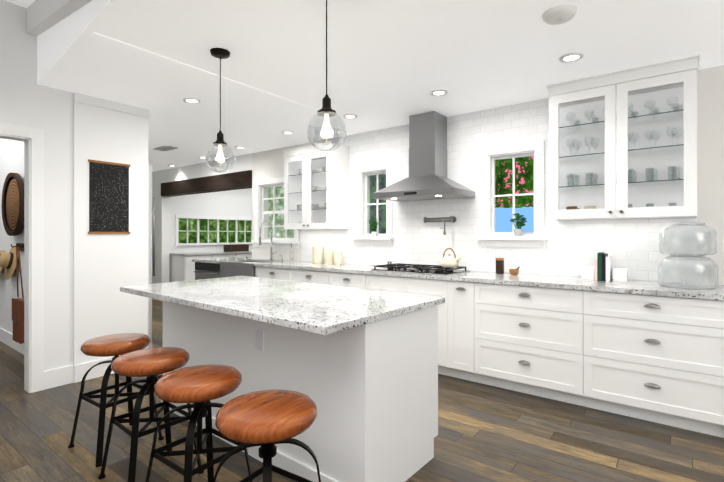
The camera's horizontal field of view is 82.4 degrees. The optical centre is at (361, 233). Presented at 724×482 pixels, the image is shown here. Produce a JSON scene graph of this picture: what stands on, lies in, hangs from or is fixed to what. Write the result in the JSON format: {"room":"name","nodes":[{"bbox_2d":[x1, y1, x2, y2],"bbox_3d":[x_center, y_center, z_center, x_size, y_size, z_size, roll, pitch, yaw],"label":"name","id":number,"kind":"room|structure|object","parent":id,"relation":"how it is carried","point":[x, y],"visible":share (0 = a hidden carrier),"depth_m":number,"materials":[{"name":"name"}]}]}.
{"room":"kitchen","nodes":[
{"label":"kitchen","id":0,"kind":"room"},
{"bbox_2d":[0,138,23,333],"bbox_3d":[-5.013,-0.279,5.563,6.180,3.120,0.120,0,0,37],"label":"wall","id":1,"kind":"structure","parent":0,"point":[11,156],"depth_m":4.73,"materials":[{"name":"white paint"}]},
{"bbox_2d":[0,250,5,272],"bbox_3d":[-4.319,0.331,4.889,0.420,0.407,0.164,0,0,37],"label":"hat","id":2,"kind":"object","parent":1,"relation":"hanging from","point":[2,251],"visible":0.29,"depth_m":4.89,"materials":[{"name":"beige wicker"}]},
{"bbox_2d":[0,246,15,279],"bbox_3d":[-3.923,0.300,4.583,0.420,0.412,0.152,0,0,37],"label":"hat","id":3,"kind":"object","parent":1,"relation":"hanging from","point":[8,261],"visible":0.94,"depth_m":4.53,"materials":[{"name":"beige wicker"}]},
{"bbox_2d":[0,328,23,354],"bbox_3d":[-4.994,1.206,5.463,6.030,0.150,0.014,0,0,37],"label":"baseboard","id":4,"kind":"structure","parent":1,"relation":"attached to","point":[6,337],"depth_m":4.68,"materials":[{"name":"white wood"}]},
{"bbox_2d":[2,173,23,235],"bbox_3d":[-3.759,-0.320,4.469,0.680,0.680,0.070,0,0,37],"label":"basket","id":5,"kind":"object","parent":1,"relation":"attached to","point":[13,205],"visible":0.94,"depth_m":4.44,"materials":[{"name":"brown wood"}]},
{"bbox_2d":[10,243,23,250],"bbox_3d":[-3.615,0.140,4.352,0.370,0.080,0.084,0,0,37],"label":"hook rail","id":6,"kind":"object","parent":1,"relation":"attached to","point":[20,246],"visible":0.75,"depth_m":4.39,"materials":[{"name":"brown wood"}]},
{"bbox_2d":[12,246,23,343],"bbox_3d":[-3.541,0.620,4.276,0.270,0.981,0.077,0,0,37],"label":"hanging bag","id":7,"kind":"object","parent":6,"relation":"hanging from","point":[18,317],"visible":0.94,"depth_m":4.23,"materials":[{"name":"brown leather"}]},
{"bbox_2d":[0,0,72,370],"bbox_3d":[-3.910,-0.282,1.809,0.120,3.120,4.520,0,0,37],"label":"wall","id":8,"kind":"structure","parent":0,"point":[26,100],"depth_m":3.44,"materials":[{"name":"white paint"}]},
{"bbox_2d":[0,122,43,392],"bbox_3d":[-2.994,0.211,3.000,0.136,2.135,1.095,0,0,37],"label":"door frame","id":9,"kind":"structure","parent":8,"relation":"attached to","point":[32,139],"depth_m":3.35,"materials":[{"name":"white wood"}]},
{"bbox_2d":[44,365,73,389],"bbox_3d":[-3.857,1.203,1.767,0.014,0.150,4.520,0,0,37],"label":"baseboard","id":10,"kind":"structure","parent":8,"relation":"attached to","point":[61,376],"depth_m":3.47,"materials":[{"name":"white wood"}]},
{"bbox_2d":[169,188,267,252],"bbox_3d":[-2.473,0.035,10.000,0.150,2.500,4.700,0,0,37],"label":"wall","id":11,"kind":"structure","parent":0,"point":[234,203],"depth_m":8.83,"materials":[{"name":"white paint"}]},
{"bbox_2d":[174,215,251,245],"bbox_3d":[-3.121,-0.071,9.049,0.130,0.610,2.060,0,0,37],"label":"window","id":12,"kind":"structure","parent":11,"relation":"in","point":[236,219],"depth_m":8.89,"materials":[{"name":"white wood"}]},
{"bbox_2d":[0,299,723,481],"bbox_3d":[-1.240,1.305,4.476,14.500,0.050,13.000,0,0,37],"label":"floor","id":13,"kind":"structure","parent":0,"point":[488,433],"depth_m":2.54,"materials":[{"name":"brown wood"}]},
{"bbox_2d":[73,92,154,382],"bbox_3d":[-2.631,0.031,4.147,0.985,2.498,0.751,0,0,37],"label":"wall","id":14,"kind":"structure","parent":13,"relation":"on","point":[106,267],"depth_m":3.78,"materials":[{"name":"white paint"}]},
{"bbox_2d":[88,159,129,233],"bbox_3d":[-2.301,-0.328,3.777,0.012,0.655,0.350,0,0,37],"label":"picture","id":15,"kind":"object","parent":14,"relation":"attached to","point":[108,197],"visible":1,"depth_m":3.77,"materials":[{"name":"black paper"}]},
{"bbox_2d":[148,165,154,347],"bbox_3d":[-2.590,0.280,4.204,0.860,1.960,0.611,0,0,37],"label":"fridge","id":16,"kind":"object","parent":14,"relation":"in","point":[150,201],"depth_m":4.13,"materials":[{"name":"silver metal"}]},
{"bbox_2d":[68,333,163,466],"bbox_3d":[-1.500,0.958,2.532,0.388,0.642,0.387,0,0,34],"label":"stool","id":17,"kind":"object","parent":13,"relation":"on","point":[115,345],"visible":0.69,"depth_m":2.46,"materials":[{"name":"brown wood"}]},
{"bbox_2d":[98,347,203,481],"bbox_3d":[-1.115,0.957,2.195,0.388,0.642,0.387,0,0,40],"label":"stool","id":18,"kind":"object","parent":13,"relation":"on","point":[151,364],"visible":0.83,"depth_m":2.15,"materials":[{"name":"brown wood"}]},
{"bbox_2d":[146,364,252,481],"bbox_3d":[-0.736,0.957,1.876,0.388,0.642,0.387,0,0,36],"label":"stool","id":19,"kind":"object","parent":13,"relation":"on","point":[199,387],"visible":0.88,"depth_m":1.83,"materials":[{"name":"brown wood"}]},
{"bbox_2d":[169,244,251,281],"bbox_3d":[-2.448,0.760,9.371,0.646,1.050,3.670,0,0,37],"label":"kitchen counter","id":20,"kind":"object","parent":13,"relation":"on","point":[181,266],"depth_m":8.01,"materials":[{"name":"white"}]},
{"bbox_2d":[192,260,235,279],"bbox_3d":[-1.985,0.844,6.094,0.756,0.875,0.621,0,0,37],"label":"dishwasher","id":21,"kind":"object","parent":13,"relation":"on","point":[202,271],"depth_m":5.83,"materials":[{"name":"grey metal"}]},
{"bbox_2d":[224,260,267,276],"bbox_3d":[-1.565,0.844,5.775,0.414,0.875,0.621,0,0,37],"label":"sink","id":22,"kind":"object","parent":13,"relation":"on","point":[230,270],"depth_m":5.49,"materials":[{"name":"white metal"}]},
{"bbox_2d":[240,264,255,276],"bbox_3d":[-1.305,0.844,5.577,0.468,0.875,0.621,0,0,37],"label":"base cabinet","id":23,"kind":"object","parent":13,"relation":"on","point":[245,269],"depth_m":5.26,"materials":[{"name":"grey"}]},
{"bbox_2d":[213,389,320,481],"bbox_3d":[-0.353,0.957,1.546,0.388,0.642,0.387,0,0,33],"label":"stool","id":24,"kind":"object","parent":13,"relation":"on","point":[266,420],"visible":1,"depth_m":1.48,"materials":[{"name":"brown wood"}]},
{"bbox_2d":[256,268,291,280],"bbox_3d":[-0.908,0.843,5.275,0.752,0.875,0.621,0,0,37],"label":"base cabinet","id":25,"kind":"object","parent":13,"relation":"on","point":[271,273],"depth_m":4.99,"materials":[{"name":"white wood"}]},
{"bbox_2d":[161,304,437,481],"bbox_3d":[-0.527,0.841,2.743,1.952,0.875,0.766,0,0,37],"label":"kitchen island","id":26,"kind":"object","parent":13,"relation":"on","point":[358,367],"depth_m":2.12,"materials":[{"name":"white wood"}]},
{"bbox_2d":[120,276,444,335],"bbox_3d":[-0.607,0.386,2.654,2.032,0.035,1.066,0,0,37],"label":"island countertop","id":27,"kind":"structure","parent":26,"relation":"on","point":[318,309],"depth_m":2.29,"materials":[{"name":"white stone"}]},
{"bbox_2d":[292,268,331,284],"bbox_3d":[-0.415,0.843,4.900,0.713,0.875,0.621,0,0,37],"label":"base cabinet","id":28,"kind":"object","parent":13,"relation":"on","point":[298,274],"depth_m":4.63,"materials":[{"name":"white wood"}]},
{"bbox_2d":[332,272,371,288],"bbox_3d":[0.022,0.843,4.567,0.613,0.875,0.621,0,0,37],"label":"base cabinet","id":29,"kind":"object","parent":13,"relation":"on","point":[346,279],"depth_m":4.29,"materials":[{"name":"white wood"}]},
{"bbox_2d":[372,276,407,292],"bbox_3d":[0.401,0.842,4.280,0.564,0.875,0.621,0,0,37],"label":"base cabinet","id":30,"kind":"object","parent":13,"relation":"on","point":[384,283],"depth_m":3.99,"materials":[{"name":"white wood"}]},
{"bbox_2d":[408,276,455,377],"bbox_3d":[0.759,0.842,4.007,0.562,0.875,0.621,0,0,37],"label":"base cabinet","id":31,"kind":"object","parent":13,"relation":"on","point":[440,288],"depth_m":3.65,"materials":[{"name":"white wood"}]},
{"bbox_2d":[456,280,475,381],"bbox_3d":[1.011,0.842,3.815,0.296,0.875,0.621,0,0,37],"label":"base cabinet","id":32,"kind":"object","parent":13,"relation":"on","point":[465,293],"depth_m":3.53,"materials":[{"name":"white wood"}]},
{"bbox_2d":[476,284,583,405],"bbox_3d":[1.433,0.842,3.494,0.876,0.875,0.621,0,0,37],"label":"base cabinet","id":33,"kind":"object","parent":13,"relation":"on","point":[529,340],"depth_m":3.21,"materials":[{"name":"white wood"}]},
{"bbox_2d":[584,292,723,437],"bbox_3d":[2.108,0.841,2.981,0.820,0.875,0.621,0,0,37],"label":"base cabinet","id":34,"kind":"object","parent":13,"relation":"on","point":[652,351],"depth_m":2.73,"materials":[{"name":"white wood"}]},
{"bbox_2d":[196,257,723,299],"bbox_3d":[0.074,0.388,4.519,5.980,0.035,0.637,0,0,37],"label":"countertop","id":35,"kind":"structure","parent":34,"relation":"on","point":[633,287],"depth_m":3.46,"materials":[{"name":"white stone"}]},
{"bbox_2d":[259,220,282,260],"bbox_3d":[-1.252,0.091,5.696,0.260,0.560,0.250,0,0,37],"label":"faucet","id":36,"kind":"object","parent":35,"relation":"on","point":[260,238],"depth_m":5.78,"materials":[{"name":"silver metal"}]},
{"bbox_2d":[289,243,293,261],"bbox_3d":[-0.935,0.248,5.456,0.056,0.245,0.068,0,0,37],"label":"soap pump","id":37,"kind":"object","parent":35,"relation":"on","point":[291,253],"visible":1,"depth_m":5.46,"materials":[{"name":"silver metal"}]},
{"bbox_2d":[312,246,323,263],"bbox_3d":[-0.555,0.259,5.212,0.147,0.222,0.147,0,0,37],"label":"canister","id":38,"kind":"object","parent":35,"relation":"on","point":[317,254],"visible":1,"depth_m":5.15,"materials":[{"name":"beige ceramic"}]},
{"bbox_2d":[324,251,332,263],"bbox_3d":[-0.409,0.289,5.114,0.110,0.162,0.110,0,0,37],"label":"canister","id":39,"kind":"object","parent":35,"relation":"on","point":[328,257],"visible":1,"depth_m":5.07,"materials":[{"name":"beige ceramic"}]},
{"bbox_2d":[334,251,342,264],"bbox_3d":[-0.290,0.289,5.023,0.110,0.162,0.110,0,0,37],"label":"canister","id":40,"kind":"object","parent":35,"relation":"on","point":[338,257],"visible":1,"depth_m":4.98,"materials":[{"name":"beige ceramic"}]},
{"bbox_2d":[371,263,469,274],"bbox_3d":[0.576,0.346,4.138,0.860,0.047,0.500,0,0,37],"label":"cooktop","id":41,"kind":"object","parent":35,"relation":"in","point":[399,267],"depth_m":4.03,"materials":[{"name":"black metal"}]},
{"bbox_2d":[441,248,461,266],"bbox_3d":[0.876,0.229,4.049,0.216,0.187,0.170,0,0,37],"label":"kettle","id":42,"kind":"object","parent":35,"relation":"on","point":[449,261],"visible":1,"depth_m":4.00,"materials":[{"name":"beige ceramic"}]},
{"bbox_2d":[495,258,503,273],"bbox_3d":[1.280,0.294,3.842,0.080,0.149,0.080,0,0,37],"label":"jar","id":43,"kind":"object","parent":35,"relation":"on","point":[499,265],"visible":1,"depth_m":3.81,"materials":[{"name":"brown glass"}]},
{"bbox_2d":[509,266,519,274],"bbox_3d":[1.377,0.329,3.730,0.099,0.079,0.090,0,0,37],"label":"bowl","id":44,"kind":"object","parent":35,"relation":"on","point":[513,271],"visible":1,"depth_m":3.70,"materials":[{"name":"brown wood"}]},
{"bbox_2d":[582,266,594,279],"bbox_3d":[1.845,0.318,3.362,0.090,0.100,0.100,0,0,37],"label":"bookend","id":45,"kind":"object","parent":35,"relation":"on","point":[588,273],"visible":0.79,"depth_m":3.32,"materials":[{"name":"white ceramic"}]},
{"bbox_2d":[595,252,611,280],"bbox_3d":[1.929,0.258,3.304,0.104,0.220,0.150,0,0,37],"label":"books","id":46,"kind":"object","parent":35,"relation":"on","point":[603,266],"visible":1,"depth_m":3.25,"materials":[{"name":"green paper"}]},
{"bbox_2d":[613,268,627,281],"bbox_3d":[2.020,0.318,3.229,0.090,0.100,0.100,0,0,37],"label":"bookend","id":47,"kind":"object","parent":35,"relation":"on","point":[620,274],"visible":1,"depth_m":3.19,"materials":[{"name":"white ceramic"}]},
{"bbox_2d":[658,222,717,288],"bbox_3d":[2.255,0.141,2.869,0.330,0.454,0.377,0,0,37],"label":"glass jars","id":48,"kind":"object","parent":35,"relation":"on","point":[681,256],"visible":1,"depth_m":2.84,"materials":[{"name":"clear glass"}]},
{"bbox_2d":[5,0,723,171],"bbox_3d":[-0.643,-1.577,4.024,12.000,0.721,12.000,0,0,37],"label":"ceiling","id":49,"kind":"structure","parent":0,"point":[392,63],"depth_m":2.86,"materials":[{"name":"white paint"}]},
{"bbox_2d":[27,0,115,84],"bbox_3d":[-1.530,-1.530,2.325,3.364,0.618,0.090,0,0,42],"label":"fascia","id":50,"kind":"object","parent":49,"relation":"attached to","point":[59,29],"visible":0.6,"depth_m":2.83,"materials":[{"name":"white paint"}]},
{"bbox_2d":[153,145,177,151],"bbox_3d":[-2.784,-1.210,5.867,0.360,0.015,0.180,0,0,37],"label":"ceiling vent","id":51,"kind":"object","parent":49,"relation":"in","point":[165,148],"visible":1,"depth_m":5.83,"materials":[{"name":"grey metal"}]},
{"bbox_2d":[183,97,200,103],"bbox_3d":[-1.551,-1.214,3.772,0.150,0.012,0.150,0,0,37],"label":"recessed light","id":52,"kind":"object","parent":49,"relation":"in","point":[190,99],"visible":0.98,"depth_m":3.76,"materials":[{"name":"white"}]},
{"bbox_2d":[204,48,235,172],"bbox_3d":[-0.951,-0.816,2.776,0.200,0.810,0.200,0,0,37],"label":"pendant light","id":53,"kind":"object","parent":49,"relation":"hanging from","point":[220,54],"visible":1,"depth_m":2.76,"materials":[{"name":"clear glass"}]},
{"bbox_2d":[282,131,294,134],"bbox_3d":[-0.885,-1.213,4.962,0.150,0.012,0.150,0,0,37],"label":"recessed light","id":54,"kind":"object","parent":49,"relation":"in","point":[284,132],"visible":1,"depth_m":4.93,"materials":[{"name":"white"}]},
{"bbox_2d":[307,0,346,151],"bbox_3d":[-0.176,-0.817,2.061,0.200,0.810,0.200,0,0,37],"label":"pendant light","id":55,"kind":"object","parent":49,"relation":"hanging from","point":[326,112],"visible":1,"depth_m":2.04,"materials":[{"name":"clear glass"}]},
{"bbox_2d":[343,114,356,118],"bbox_3d":[-0.121,-1.214,4.280,0.150,0.012,0.150,0,0,37],"label":"recessed light","id":56,"kind":"object","parent":49,"relation":"in","point":[350,116],"visible":0.92,"depth_m":4.25,"materials":[{"name":"white"}]},
{"bbox_2d":[430,89,447,95],"bbox_3d":[0.662,-1.214,3.559,0.150,0.012,0.150,0,0,37],"label":"recessed light","id":57,"kind":"object","parent":49,"relation":"in","point":[439,91],"visible":0.92,"depth_m":3.53,"materials":[{"name":"white"}]},
{"bbox_2d":[542,4,577,24],"bbox_3d":[1.092,-1.203,2.288,0.180,0.037,0.180,0,0,37],"label":"smoke detector","id":58,"kind":"object","parent":49,"relation":"attached to","point":[559,14],"visible":1,"depth_m":2.25,"materials":[{"name":"white plastic"}]},
{"bbox_2d":[559,52,583,62],"bbox_3d":[1.443,-1.215,2.852,0.150,0.012,0.150,0,0,37],"label":"recessed light","id":59,"kind":"object","parent":49,"relation":"in","point":[572,56],"visible":0.98,"depth_m":2.84,"materials":[{"name":"white"}]},
{"bbox_2d":[152,65,723,300],"bbox_3d":[-0.817,0.031,5.694,8.900,2.500,0.150,0,0,37],"label":"wall","id":60,"kind":"structure","parent":0,"point":[632,245],"depth_m":4.11,"materials":[{"name":"tile"}]},
{"bbox_2d":[161,170,251,196],"bbox_3d":[-2.691,-0.842,7.120,2.710,0.240,0.190,0,0,37],"label":"beam","id":61,"kind":"structure","parent":60,"relation":"attached to","point":[229,181],"depth_m":6.90,"materials":[{"name":"brown wood"}]},
{"bbox_2d":[251,177,299,247],"bbox_3d":[-1.204,-0.303,5.945,0.960,0.990,0.220,0,0,37],"label":"window","id":62,"kind":"structure","parent":60,"relation":"in","point":[261,199],"depth_m":6.07,"materials":[{"name":"white wood"}]},
{"bbox_2d":[282,141,349,229],"bbox_3d":[-0.591,-0.569,5.206,0.842,1.020,0.349,0,0,37],"label":"upper cabinet","id":63,"kind":"object","parent":60,"relation":"attached to","point":[316,188],"visible":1,"depth_m":5.08,"materials":[{"name":"white wood"}]},
{"bbox_2d":[367,245,371,250],"bbox_3d":[0.090,0.143,4.904,0.070,0.115,0.007,0,0,37],"label":"outlet","id":64,"kind":"object","parent":60,"relation":"attached to","point":[369,247],"depth_m":4.90,"materials":[{"name":"white plastic"}]},
{"bbox_2d":[352,162,393,244],"bbox_3d":[0.165,-0.344,4.904,0.560,0.950,0.220,0,0,37],"label":"window","id":65,"kind":"structure","parent":60,"relation":"in","point":[363,236],"depth_m":4.94,"materials":[{"name":"white wood"}]},
{"bbox_2d":[368,219,378,235],"bbox_3d":[0.129,-0.069,4.833,0.144,0.197,0.105,0,0,37],"label":"plant","id":66,"kind":"object","parent":65,"relation":"on","point":[373,228],"visible":1,"depth_m":4.81,"materials":[{"name":"green plant"}]},
{"bbox_2d":[373,111,474,201],"bbox_3d":[0.617,-0.789,4.193,0.900,0.857,0.499,0,0,37],"label":"range hood","id":67,"kind":"object","parent":60,"relation":"attached to","point":[427,179],"visible":1,"depth_m":4.14,"materials":[{"name":"silver metal"}]},
{"bbox_2d":[424,216,455,234],"bbox_3d":[0.800,-0.086,4.304,0.347,0.192,0.099,0,0,37],"label":"pot filler","id":68,"kind":"object","parent":60,"relation":"attached to","point":[439,219],"visible":0.98,"depth_m":4.25,"materials":[{"name":"silver metal"}]},
{"bbox_2d":[484,246,490,253],"bbox_3d":[1.229,0.142,4.039,0.070,0.115,0.007,0,0,37],"label":"outlet","id":69,"kind":"object","parent":60,"relation":"attached to","point":[487,249],"depth_m":4.04,"materials":[{"name":"white plastic"}]},
{"bbox_2d":[476,140,546,246],"bbox_3d":[1.435,-0.360,3.938,0.630,0.960,0.220,0,0,37],"label":"window","id":70,"kind":"structure","parent":60,"relation":"in","point":[489,235],"depth_m":3.93,"materials":[{"name":"white wood"}]},
{"bbox_2d":[510,213,526,235],"bbox_3d":[1.445,-0.087,3.828,0.171,0.212,0.112,0,0,37],"label":"plant","id":71,"kind":"object","parent":70,"relation":"on","point":[518,231],"visible":1,"depth_m":3.81,"materials":[{"name":"green plant"}]},
{"bbox_2d":[546,54,699,219],"bbox_3d":[2.003,-0.671,3.233,0.982,1.100,0.349,0,0,37],"label":"upper cabinet","id":72,"kind":"object","parent":60,"relation":"attached to","point":[623,144],"visible":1,"depth_m":3.18,"materials":[{"name":"white wood"}]},
{"label":"outside","id":73,"kind":"structure","parent":0,"visible":0},
{"bbox_2d":[268,186,293,237],"bbox_3d":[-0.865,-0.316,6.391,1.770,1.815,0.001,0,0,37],"label":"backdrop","id":74,"kind":"structure","parent":73,"point":[279,218],"depth_m":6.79,"materials":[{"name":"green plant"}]},
{"bbox_2d":[370,174,385,233],"bbox_3d":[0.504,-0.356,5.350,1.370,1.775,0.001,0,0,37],"label":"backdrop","id":75,"kind":"structure","parent":73,"point":[382,208],"depth_m":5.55,"materials":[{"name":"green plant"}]},
{"bbox_2d":[495,156,533,231],"bbox_3d":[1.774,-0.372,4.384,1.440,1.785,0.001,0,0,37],"label":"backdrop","id":76,"kind":"structure","parent":73,"point":[524,178],"depth_m":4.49,"materials":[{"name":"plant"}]},
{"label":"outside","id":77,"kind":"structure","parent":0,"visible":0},
{"bbox_2d":[179,218,250,242],"bbox_3d":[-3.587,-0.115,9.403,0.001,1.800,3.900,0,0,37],"label":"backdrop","id":78,"kind":"structure","parent":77,"point":[192,230],"depth_m":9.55,"materials":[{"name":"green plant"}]}
]}

